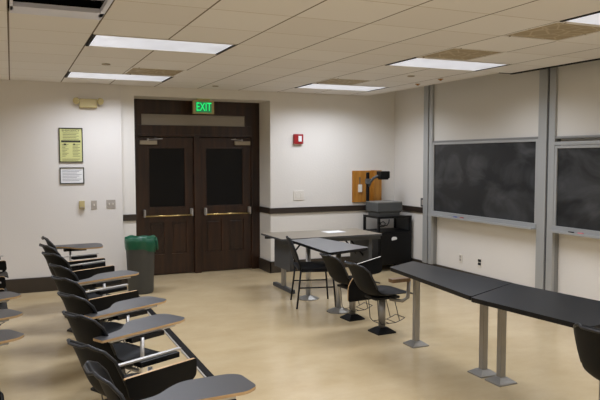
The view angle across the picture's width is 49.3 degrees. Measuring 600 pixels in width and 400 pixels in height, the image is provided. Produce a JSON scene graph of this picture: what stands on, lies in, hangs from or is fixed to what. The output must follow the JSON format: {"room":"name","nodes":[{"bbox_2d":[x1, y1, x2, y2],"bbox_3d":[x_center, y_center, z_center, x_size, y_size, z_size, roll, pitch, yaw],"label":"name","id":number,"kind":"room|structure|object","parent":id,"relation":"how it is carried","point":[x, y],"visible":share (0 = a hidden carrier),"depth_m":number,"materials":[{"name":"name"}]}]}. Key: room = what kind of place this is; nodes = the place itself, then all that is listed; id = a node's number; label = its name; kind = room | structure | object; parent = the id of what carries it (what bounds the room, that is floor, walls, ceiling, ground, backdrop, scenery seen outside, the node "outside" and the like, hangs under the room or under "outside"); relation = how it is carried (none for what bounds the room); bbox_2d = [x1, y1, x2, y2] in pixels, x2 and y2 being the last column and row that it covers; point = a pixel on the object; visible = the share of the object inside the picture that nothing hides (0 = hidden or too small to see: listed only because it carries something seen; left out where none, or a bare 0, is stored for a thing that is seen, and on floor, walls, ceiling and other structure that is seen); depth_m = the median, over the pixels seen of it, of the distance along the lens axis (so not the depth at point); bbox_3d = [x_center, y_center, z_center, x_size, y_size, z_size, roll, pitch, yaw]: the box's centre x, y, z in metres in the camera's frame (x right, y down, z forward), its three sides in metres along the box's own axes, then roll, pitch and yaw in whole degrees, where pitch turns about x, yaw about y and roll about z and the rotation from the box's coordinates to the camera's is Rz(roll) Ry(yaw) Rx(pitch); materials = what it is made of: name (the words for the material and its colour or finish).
{"room":"classroom","nodes":[
{"label":"classroom","id":0,"kind":"room"},
{"bbox_2d":[0,80,123,279],"bbox_3d":[-5.298,-0.413,7.908,6.055,3.300,0.560,-2,4,-24],"label":"wall","id":1,"kind":"structure","parent":0,"point":[34,204],"depth_m":8.52,"materials":[{"name":"white paint"}]},
{"bbox_2d":[5,277,123,293],"bbox_3d":[-5.086,1.153,7.780,5.855,0.190,0.025,-2,4,-24],"label":"baseboard","id":2,"kind":"structure","parent":1,"relation":"attached to","point":[38,284],"depth_m":8.48,"materials":[{"name":"rubber"}]},
{"bbox_2d":[58,128,82,161],"bbox_3d":[-3.006,-0.720,8.583,0.296,0.450,0.018,-2,4,-24],"label":"poster","id":3,"kind":"object","parent":1,"relation":"attached to","point":[70,139],"visible":1,"depth_m":8.58,"materials":[{"name":"yellow paper"}]},
{"bbox_2d":[60,167,83,183],"bbox_3d":[-3.001,-0.321,8.611,0.304,0.216,0.018,-2,4,-24],"label":"framed notice","id":4,"kind":"object","parent":1,"relation":"attached to","point":[68,175],"visible":1,"depth_m":8.61,"materials":[{"name":"black"}]},
{"bbox_2d":[79,201,84,208],"bbox_3d":[-2.889,0.066,8.667,0.070,0.110,0.050,-2,4,-24],"label":"thermostat","id":5,"kind":"object","parent":1,"relation":"attached to","point":[81,203],"visible":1,"depth_m":8.65,"materials":[{"name":"beige plastic"}]},
{"bbox_2d":[73,97,103,107],"bbox_3d":[-2.780,-1.279,8.590,0.389,0.130,0.123,-2,4,-24],"label":"emergency light","id":6,"kind":"object","parent":1,"relation":"attached to","point":[83,103],"visible":1,"depth_m":8.59,"materials":[{"name":"beige plastic"}]},
{"bbox_2d":[91,200,96,208],"bbox_3d":[-2.753,0.066,8.744,0.074,0.116,0.020,-2,4,-24],"label":"light switch","id":7,"kind":"object","parent":1,"relation":"attached to","point":[93,203],"visible":1,"depth_m":8.74,"materials":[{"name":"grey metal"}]},
{"bbox_2d":[106,200,115,207],"bbox_3d":[-2.551,0.055,8.832,0.120,0.116,0.020,-2,4,-24],"label":"double wall plate","id":8,"kind":"object","parent":1,"relation":"attached to","point":[109,203],"visible":1,"depth_m":8.83,"materials":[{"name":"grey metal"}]},
{"bbox_2d":[123,214,135,220],"bbox_3d":[-2.348,0.242,8.998,0.185,0.085,0.022,-2,4,-24],"label":"trim","id":9,"kind":"structure","parent":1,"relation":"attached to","point":[130,217],"depth_m":8.99,"materials":[{"name":"brown wood"}]},
{"bbox_2d":[120,85,394,269],"bbox_3d":[-0.520,-0.567,10.204,4.545,3.300,0.800,-2,4,-24],"label":"wall","id":10,"kind":"structure","parent":0,"point":[343,134],"depth_m":10.08,"materials":[{"name":"paint"}]},
{"bbox_2d":[138,137,193,274],"bbox_3d":[-1.966,0.092,9.684,0.815,2.035,0.151,-2,4,-24],"label":"door","id":11,"kind":"structure","parent":10,"relation":"in","point":[166,191],"depth_m":9.73,"materials":[{"name":"brown wood"}]},
{"bbox_2d":[141,114,244,126],"bbox_3d":[-1.582,-1.191,9.800,1.580,0.160,0.010,-2,4,-24],"label":"window","id":12,"kind":"structure","parent":10,"relation":"in","point":[146,119],"depth_m":9.78,"materials":[{"name":"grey glass"}]},
{"bbox_2d":[134,99,259,272],"bbox_3d":[-1.586,-0.193,9.943,1.995,2.590,0.260,-2,4,-24],"label":"door frame","id":13,"kind":"structure","parent":10,"relation":"attached to","point":[250,111],"depth_m":9.86,"materials":[{"name":"brown wood"}]},
{"bbox_2d":[192,99,213,113],"bbox_3d":[-1.399,-1.352,9.460,0.310,0.215,0.100,-2,4,-24],"label":"exit sign","id":14,"kind":"object","parent":13,"relation":"attached to","point":[199,106],"visible":1,"depth_m":9.43,"materials":[{"name":"green plastic"}]},
{"bbox_2d":[200,138,250,270],"bbox_3d":[-1.128,0.068,10.052,0.815,2.035,0.151,-2,4,-24],"label":"door","id":15,"kind":"structure","parent":10,"relation":"in","point":[225,162],"depth_m":10.09,"materials":[{"name":"brown wood"}]},
{"bbox_2d":[124,256,357,283],"bbox_3d":[-0.554,1.005,10.113,4.325,0.175,0.520,-2,4,-24],"label":"baseboard","id":16,"kind":"structure","parent":10,"relation":"attached to","point":[268,266],"depth_m":10.08,"materials":[{"name":"rubber"}]},
{"bbox_2d":[293,134,302,143],"bbox_3d":[-0.024,-0.926,9.928,0.150,0.150,0.062,-2,4,-24],"label":"fire alarm","id":17,"kind":"object","parent":10,"relation":"attached to","point":[297,138],"visible":1,"depth_m":9.90,"materials":[{"name":"red plastic"}]},
{"bbox_2d":[293,191,303,199],"bbox_3d":[-0.019,-0.069,10.010,0.180,0.144,0.015,-2,4,-24],"label":"wall switch plate","id":18,"kind":"object","parent":10,"relation":"attached to","point":[297,195],"visible":1,"depth_m":10.01,"materials":[{"name":"white plastic"}]},
{"bbox_2d":[259,205,365,213],"bbox_3d":[0.447,0.123,10.487,2.185,0.085,0.502,-2,4,-24],"label":"trim","id":19,"kind":"structure","parent":10,"relation":"attached to","point":[349,207],"depth_m":10.12,"materials":[{"name":"brown wood"}]},
{"bbox_2d":[352,170,381,201],"bbox_3d":[1.066,-0.220,10.428,0.480,0.505,0.110,-2,4,-24],"label":"board","id":20,"kind":"object","parent":10,"relation":"attached to","point":[358,177],"visible":0.81,"depth_m":10.43,"materials":[{"name":"brown wood"}]},
{"bbox_2d":[365,72,495,95],"bbox_3d":[1.668,-1.611,8.990,0.060,0.094,3.060,-2,4,-24],"label":"trim","id":21,"kind":"structure","parent":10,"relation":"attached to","point":[494,72],"depth_m":8.67,"materials":[{"name":"paint"}]},
{"bbox_2d":[0,264,598,399],"bbox_3d":[-0.749,1.575,3.341,10.600,0.100,13.800,-2,4,-24],"label":"floor","id":22,"kind":"structure","parent":0,"point":[237,321],"depth_m":6.10,"materials":[{"name":"beige plastic"}]},
{"bbox_2d":[0,270,6,323],"bbox_3d":[-3.126,0.946,6.260,0.603,0.791,0.507,-2,4,-26],"label":"chair","id":23,"kind":"object","parent":22,"relation":"on","point":[2,278],"visible":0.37,"depth_m":6.14,"materials":[{"name":"metal"}]},
{"bbox_2d":[0,282,7,308],"bbox_3d":[-2.868,0.983,5.676,0.603,0.791,0.507,-2,4,-26],"label":"chair","id":24,"kind":"object","parent":22,"relation":"on","point":[3,305],"visible":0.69,"depth_m":5.72,"materials":[{"name":"metal"}]},
{"bbox_2d":[0,255,8,277],"bbox_3d":[-3.549,0.885,7.219,0.603,0.791,0.507,-2,4,-26],"label":"chair","id":25,"kind":"object","parent":22,"relation":"on","point":[3,267],"visible":0.83,"depth_m":7.11,"materials":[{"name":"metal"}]},
{"bbox_2d":[0,291,20,325],"bbox_3d":[-2.609,1.021,5.085,0.499,0.789,0.755,3,5,40],"label":"chair","id":26,"kind":"object","parent":22,"relation":"on","point":[6,296],"visible":1,"depth_m":5.18,"materials":[{"name":"laminate"}]},
{"bbox_2d":[0,309,22,322],"bbox_3d":[-2.335,1.060,4.464,0.499,0.789,0.755,3,5,40],"label":"chair","id":27,"kind":"object","parent":22,"relation":"on","point":[5,314],"visible":1,"depth_m":4.56,"materials":[{"name":"laminate"}]},
{"bbox_2d":[0,329,23,345],"bbox_3d":[-2.085,1.096,3.897,0.499,0.789,0.755,3,5,40],"label":"chair","id":28,"kind":"object","parent":22,"relation":"on","point":[6,335],"visible":1,"depth_m":4.00,"materials":[{"name":"laminate"}]},
{"bbox_2d":[41,236,102,260],"bbox_3d":[-2.667,0.829,7.716,0.706,0.836,0.498,-2,4,-27],"label":"chair","id":29,"kind":"object","parent":22,"relation":"on","point":[69,247],"visible":0.37,"depth_m":7.82,"materials":[{"name":"black plastic"}]},
{"bbox_2d":[39,243,105,317],"bbox_3d":[-2.468,0.870,7.054,0.603,0.838,0.507,-3,5,-42],"label":"chair","id":30,"kind":"object","parent":22,"relation":"on","point":[46,248],"visible":0.39,"depth_m":6.89,"materials":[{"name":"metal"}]},
{"bbox_2d":[42,251,114,332],"bbox_3d":[-2.223,0.905,6.498,0.507,0.838,0.603,3,5,38],"label":"chair","id":31,"kind":"object","parent":22,"relation":"on","point":[52,258],"visible":0.48,"depth_m":6.34,"materials":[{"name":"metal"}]},
{"bbox_2d":[49,263,138,298],"bbox_3d":[-1.900,0.951,6.028,0.499,0.807,0.754,3,5,42],"label":"chair","id":32,"kind":"object","parent":22,"relation":"on","point":[108,278],"visible":0.38,"depth_m":5.85,"materials":[{"name":"metal"}]},
{"bbox_2d":[51,275,138,366],"bbox_3d":[-1.709,0.992,5.384,0.507,0.807,0.603,3,5,38],"label":"chair","id":33,"kind":"object","parent":22,"relation":"on","point":[64,285],"visible":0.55,"depth_m":5.21,"materials":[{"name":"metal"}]},
{"bbox_2d":[57,291,165,393],"bbox_3d":[-1.405,1.032,4.884,0.499,0.789,0.755,3,5,38],"label":"chair","id":34,"kind":"object","parent":22,"relation":"on","point":[125,309],"visible":0.52,"depth_m":4.71,"materials":[{"name":"metal"}]},
{"bbox_2d":[62,310,184,399],"bbox_3d":[-1.160,1.069,4.305,0.499,0.789,0.755,3,5,38],"label":"chair","id":35,"kind":"object","parent":22,"relation":"on","point":[86,330],"visible":0.69,"depth_m":4.13,"materials":[{"name":"metal"}]},
{"bbox_2d":[66,338,196,399],"bbox_3d":[-0.944,1.113,3.596,0.507,0.791,0.603,3,5,40],"label":"chair","id":36,"kind":"object","parent":22,"relation":"on","point":[133,386],"visible":0.84,"depth_m":3.43,"materials":[{"name":"black plastic"}]},
{"bbox_2d":[124,235,157,294],"bbox_3d":[-2.065,0.831,8.472,0.395,0.735,0.394,2,4,33],"label":"trash can","id":37,"kind":"object","parent":22,"relation":"on","point":[140,250],"visible":0.98,"depth_m":8.33,"materials":[{"name":"grey plastic"}]},
{"bbox_2d":[83,360,255,399],"bbox_3d":[-0.625,1.143,3.135,0.755,0.789,0.499,-2,4,-27],"label":"chair","id":38,"kind":"object","parent":22,"relation":"on","point":[225,386],"visible":1,"depth_m":3.06,"materials":[{"name":"black plastic"}]},
{"bbox_2d":[127,289,235,399],"bbox_3d":[-0.838,1.383,5.451,0.075,0.016,7.050,-2,4,-24],"label":"rail","id":39,"kind":"object","parent":22,"relation":"on","point":[185,350],"depth_m":5.89,"materials":[{"name":"black metal"}]},
{"bbox_2d":[286,236,335,308],"bbox_3d":[0.116,0.835,7.784,0.559,0.811,0.522,-1,4,-9],"label":"chair","id":40,"kind":"object","parent":22,"relation":"on","point":[314,266],"visible":0.92,"depth_m":7.60,"materials":[{"name":"black plastic"}]},
{"bbox_2d":[261,228,381,293],"bbox_3d":[0.287,0.810,8.863,1.460,0.720,0.760,-2,4,-24],"label":"folding table","id":41,"kind":"object","parent":22,"relation":"on","point":[283,257],"visible":0.72,"depth_m":8.71,"materials":[{"name":"beige laminate"}]},
{"bbox_2d":[321,230,343,232],"bbox_3d":[0.463,0.438,9.009,0.280,0.003,0.210,-2,4,-28],"label":"paper sheet","id":42,"kind":"object","parent":41,"relation":"on","point":[337,231],"visible":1,"depth_m":9.03,"materials":[{"name":"white paper"}]},
{"bbox_2d":[292,238,367,313],"bbox_3d":[0.334,0.881,7.638,0.592,0.735,1.233,-2,4,-24],"label":"table","id":43,"kind":"object","parent":22,"relation":"on","point":[325,246],"visible":0.78,"depth_m":7.46,"materials":[{"name":"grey laminate"}]},
{"bbox_2d":[319,253,379,321],"bbox_3d":[0.515,0.921,7.008,0.621,0.736,0.467,-2,4,-29],"label":"chair","id":44,"kind":"object","parent":22,"relation":"on","point":[336,269],"visible":0.8,"depth_m":6.85,"materials":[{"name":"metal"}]},
{"bbox_2d":[344,256,412,335],"bbox_3d":[0.759,0.955,6.466,0.663,0.736,0.532,-2,4,-27],"label":"chair","id":45,"kind":"object","parent":22,"relation":"on","point":[362,272],"visible":0.97,"depth_m":6.44,"materials":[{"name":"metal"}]},
{"bbox_2d":[363,214,411,264],"bbox_3d":[1.371,0.656,10.278,0.600,0.845,0.480,-2,4,-24],"label":"cart","id":46,"kind":"object","parent":22,"relation":"on","point":[394,246],"visible":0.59,"depth_m":10.09,"materials":[{"name":"black paint"}]},
{"bbox_2d":[365,171,401,216],"bbox_3d":[1.298,-0.099,10.182,0.450,0.700,0.380,-2,4,-24],"label":"projector","id":47,"kind":"object","parent":46,"relation":"on","point":[379,208],"visible":1,"depth_m":10.09,"materials":[{"name":"grey plastic"}]},
{"bbox_2d":[378,219,389,226],"bbox_3d":[1.273,0.355,9.946,0.215,0.122,0.022,-2,4,-24],"label":"power cord","id":48,"kind":"object","parent":46,"relation":"hanging from","point":[384,225],"visible":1,"depth_m":9.94,"materials":[{"name":"black paint"}]},
{"bbox_2d":[363,214,411,218],"bbox_3d":[1.368,0.251,10.257,0.600,0.035,0.470,-2,4,-24],"label":"shelf","id":49,"kind":"object","parent":46,"relation":"attached to","point":[364,216],"depth_m":10.10,"materials":[{"name":"metal"}]},
{"bbox_2d":[390,261,510,378],"bbox_3d":[1.204,1.010,5.557,0.611,0.740,1.521,-2,4,-24],"label":"table","id":50,"kind":"object","parent":22,"relation":"on","point":[461,284],"visible":0.94,"depth_m":5.32,"materials":[{"name":"grey laminate"}]},
{"bbox_2d":[471,283,599,399],"bbox_3d":[1.697,1.073,4.558,0.685,0.740,1.178,-2,4,-31],"label":"table","id":51,"kind":"object","parent":22,"relation":"on","point":[546,305],"visible":0.9,"depth_m":4.54,"materials":[{"name":"grey laminate"}]},
{"bbox_2d":[573,323,599,380],"bbox_3d":[1.844,1.088,3.736,0.603,0.815,0.435,-2,4,-29],"label":"chair","id":52,"kind":"object","parent":22,"relation":"on","point":[587,338],"visible":1,"depth_m":3.69,"materials":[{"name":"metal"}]},
{"bbox_2d":[0,0,599,95],"bbox_3d":[-0.743,-1.175,2.731,9.870,0.020,12.600,-2,4,-24],"label":"ceiling","id":53,"kind":"structure","parent":0,"point":[282,45],"depth_m":5.51,"materials":[{"name":"tile"}]},
{"bbox_2d":[9,0,112,19],"bbox_3d":[-1.440,-1.347,3.959,0.590,0.232,1.199,-2,4,-24],"label":"ceiling fixture","id":54,"kind":"object","parent":53,"relation":"attached to","point":[83,9],"visible":1,"depth_m":4.40,"materials":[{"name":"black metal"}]},
{"bbox_2d":[65,71,171,81],"bbox_3d":[-2.201,-1.544,7.950,1.203,0.104,0.594,-2,4,-24],"label":"ceiling light","id":55,"kind":"object","parent":53,"relation":"attached to","point":[70,74],"visible":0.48,"depth_m":7.92,"materials":[{"name":"white plastic"}]},
{"bbox_2d":[124,67,186,76],"bbox_3d":[-1.676,-1.478,7.518,0.610,0.023,0.610,-2,4,-24],"label":"ceiling vent","id":56,"kind":"object","parent":53,"relation":"in","point":[132,71],"visible":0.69,"depth_m":7.56,"materials":[{"name":"metal"}]},
{"bbox_2d":[85,34,236,54],"bbox_3d":[-1.218,-1.403,5.723,1.203,0.104,0.594,-2,4,-24],"label":"ceiling light","id":57,"kind":"object","parent":53,"relation":"attached to","point":[95,40],"visible":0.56,"depth_m":5.70,"materials":[{"name":"white plastic"}]},
{"bbox_2d":[295,83,389,90],"bbox_3d":[0.589,-1.627,9.175,1.203,0.104,0.594,-2,4,-24],"label":"ceiling light","id":58,"kind":"object","parent":53,"relation":"attached to","point":[308,86],"visible":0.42,"depth_m":9.18,"materials":[{"name":"white plastic"}]},
{"bbox_2d":[312,78,374,84],"bbox_3d":[0.555,-1.544,8.499,0.610,0.023,0.610,-2,4,-24],"label":"ceiling vent","id":59,"kind":"object","parent":53,"relation":"in","point":[334,81],"visible":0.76,"depth_m":8.50,"materials":[{"name":"metal"}]},
{"bbox_2d":[385,57,511,70],"bbox_3d":[1.572,-1.486,6.948,1.203,0.104,0.594,-2,4,-24],"label":"ceiling light","id":60,"kind":"object","parent":53,"relation":"attached to","point":[412,62],"visible":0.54,"depth_m":6.94,"materials":[{"name":"white plastic"}]},
{"bbox_2d":[416,48,505,60],"bbox_3d":[1.538,-1.403,6.272,0.610,0.023,0.610,-2,4,-24],"label":"ceiling vent","id":61,"kind":"object","parent":53,"relation":"in","point":[460,54],"visible":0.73,"depth_m":6.29,"materials":[{"name":"metal"}]},
{"bbox_2d":[502,21,599,40],"bbox_3d":[2.030,-1.332,5.158,0.610,0.023,0.610,-2,4,-24],"label":"ceiling vent","id":62,"kind":"object","parent":53,"relation":"in","point":[556,31],"visible":0.76,"depth_m":5.17,"materials":[{"name":"metal"}]},
{"bbox_2d":[503,58,599,74],"bbox_3d":[4.324,-1.227,3.297,0.200,0.062,9.555,-2,4,-24],"label":"trim","id":63,"kind":"structure","parent":53,"relation":"attached to","point":[597,58],"depth_m":7.06,"materials":[{"name":"black metal"}]},
{"bbox_2d":[560,11,599,25],"bbox_3d":[2.554,-1.345,4.721,1.203,0.104,0.594,-2,4,-24],"label":"ceiling light","id":64,"kind":"object","parent":53,"relation":"attached to","point":[593,19],"visible":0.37,"depth_m":4.69,"materials":[{"name":"white plastic"}]},
{"bbox_2d":[568,13,599,24],"bbox_3d":[2.554,-1.303,4.724,1.151,0.012,0.546,-2,4,-24],"label":"diffuser","id":65,"kind":"object","parent":64,"relation":"attached to","point":[589,19],"depth_m":4.69,"materials":[{"name":"white plastic"}]},
{"bbox_2d":[394,86,599,300],"bbox_3d":[4.169,-0.238,4.958,0.200,3.300,12.600,-2,4,-24],"label":"wall","id":66,"kind":"structure","parent":0,"point":[508,254],"depth_m":8.84,"materials":[{"name":"paint"}]},
{"bbox_2d":[402,205,422,212],"bbox_3d":[1.724,0.135,10.270,0.022,0.085,0.930,-2,4,-24],"label":"trim","id":67,"kind":"structure","parent":66,"relation":"attached to","point":[404,207],"depth_m":10.18,"materials":[{"name":"brown wood"}]},
{"bbox_2d":[422,84,436,263],"bbox_3d":[1.924,-0.443,9.675,0.097,2.774,0.230,-2,4,-24],"label":"post","id":68,"kind":"object","parent":66,"relation":"attached to","point":[429,239],"visible":0.6,"depth_m":9.65,"materials":[{"name":"metal"}]},
{"bbox_2d":[396,258,514,283],"bbox_3d":[4.070,1.327,5.014,0.020,0.170,12.600,-2,4,-24],"label":"baseboard","id":69,"kind":"structure","parent":66,"relation":"attached to","point":[412,259],"depth_m":9.36,"materials":[{"name":"rubber"}]},
{"bbox_2d":[478,258,481,266],"bbox_3d":[2.409,0.838,8.772,0.011,0.116,0.074,-2,4,-24],"label":"wall outlet","id":70,"kind":"object","parent":66,"relation":"attached to","point":[479,259],"visible":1,"depth_m":8.76,"materials":[{"name":"white plastic"}]},
{"bbox_2d":[428,139,537,229],"bbox_3d":[2.361,-0.244,8.611,0.160,1.060,2.090,-2,4,-24],"label":"chalkboard","id":71,"kind":"object","parent":66,"relation":"attached to","point":[488,182],"visible":0.84,"depth_m":8.47,"materials":[{"name":"stone"}]},
{"bbox_2d":[428,211,535,229],"bbox_3d":[2.362,0.250,8.642,0.160,0.070,2.090,-2,4,-24],"label":"chalk tray","id":72,"kind":"object","parent":71,"relation":"on","point":[530,224],"depth_m":8.44,"materials":[{"name":"metal"}]},
{"bbox_2d":[433,70,539,142],"bbox_3d":[2.394,-1.258,8.561,0.085,0.967,2.090,-2,4,-24],"label":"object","id":73,"kind":"structure","parent":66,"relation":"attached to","point":[498,106],"depth_m":8.43,"materials":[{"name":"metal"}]},
{"bbox_2d":[535,67,560,291],"bbox_3d":[2.865,-0.308,7.543,0.097,2.774,0.260,-2,4,-24],"label":"post","id":74,"kind":"object","parent":66,"relation":"attached to","point":[547,243],"visible":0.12,"depth_m":7.51,"materials":[{"name":"metal"}]},
{"bbox_2d":[548,145,599,238],"bbox_3d":[3.333,-0.062,6.412,0.160,0.975,2.210,-2,4,-24],"label":"chalkboard","id":75,"kind":"object","parent":66,"relation":"attached to","point":[576,208],"visible":1,"depth_m":7.12,"materials":[{"name":"stone"}]},
{"bbox_2d":[548,226,599,238],"bbox_3d":[3.333,0.390,6.441,0.160,0.070,2.210,-2,4,-24],"label":"chalk tray","id":76,"kind":"object","parent":75,"relation":"on","point":[591,232],"depth_m":7.08,"materials":[{"name":"metal"}]},
{"bbox_2d":[555,140,599,144],"bbox_3d":[3.350,-0.574,6.388,0.070,0.040,2.210,-2,4,-24],"label":"rail","id":77,"kind":"object","parent":75,"relation":"attached to","point":[597,141],"visible":1,"depth_m":7.07,"materials":[{"name":"metal"}]},
{"bbox_2d":[555,60,599,138],"bbox_3d":[3.366,-1.115,6.360,0.085,0.974,2.210,-2,4,-24],"label":"panel","id":78,"kind":"object","parent":66,"relation":"attached to","point":[578,105],"visible":0.96,"depth_m":7.08,"materials":[{"name":"paint"}]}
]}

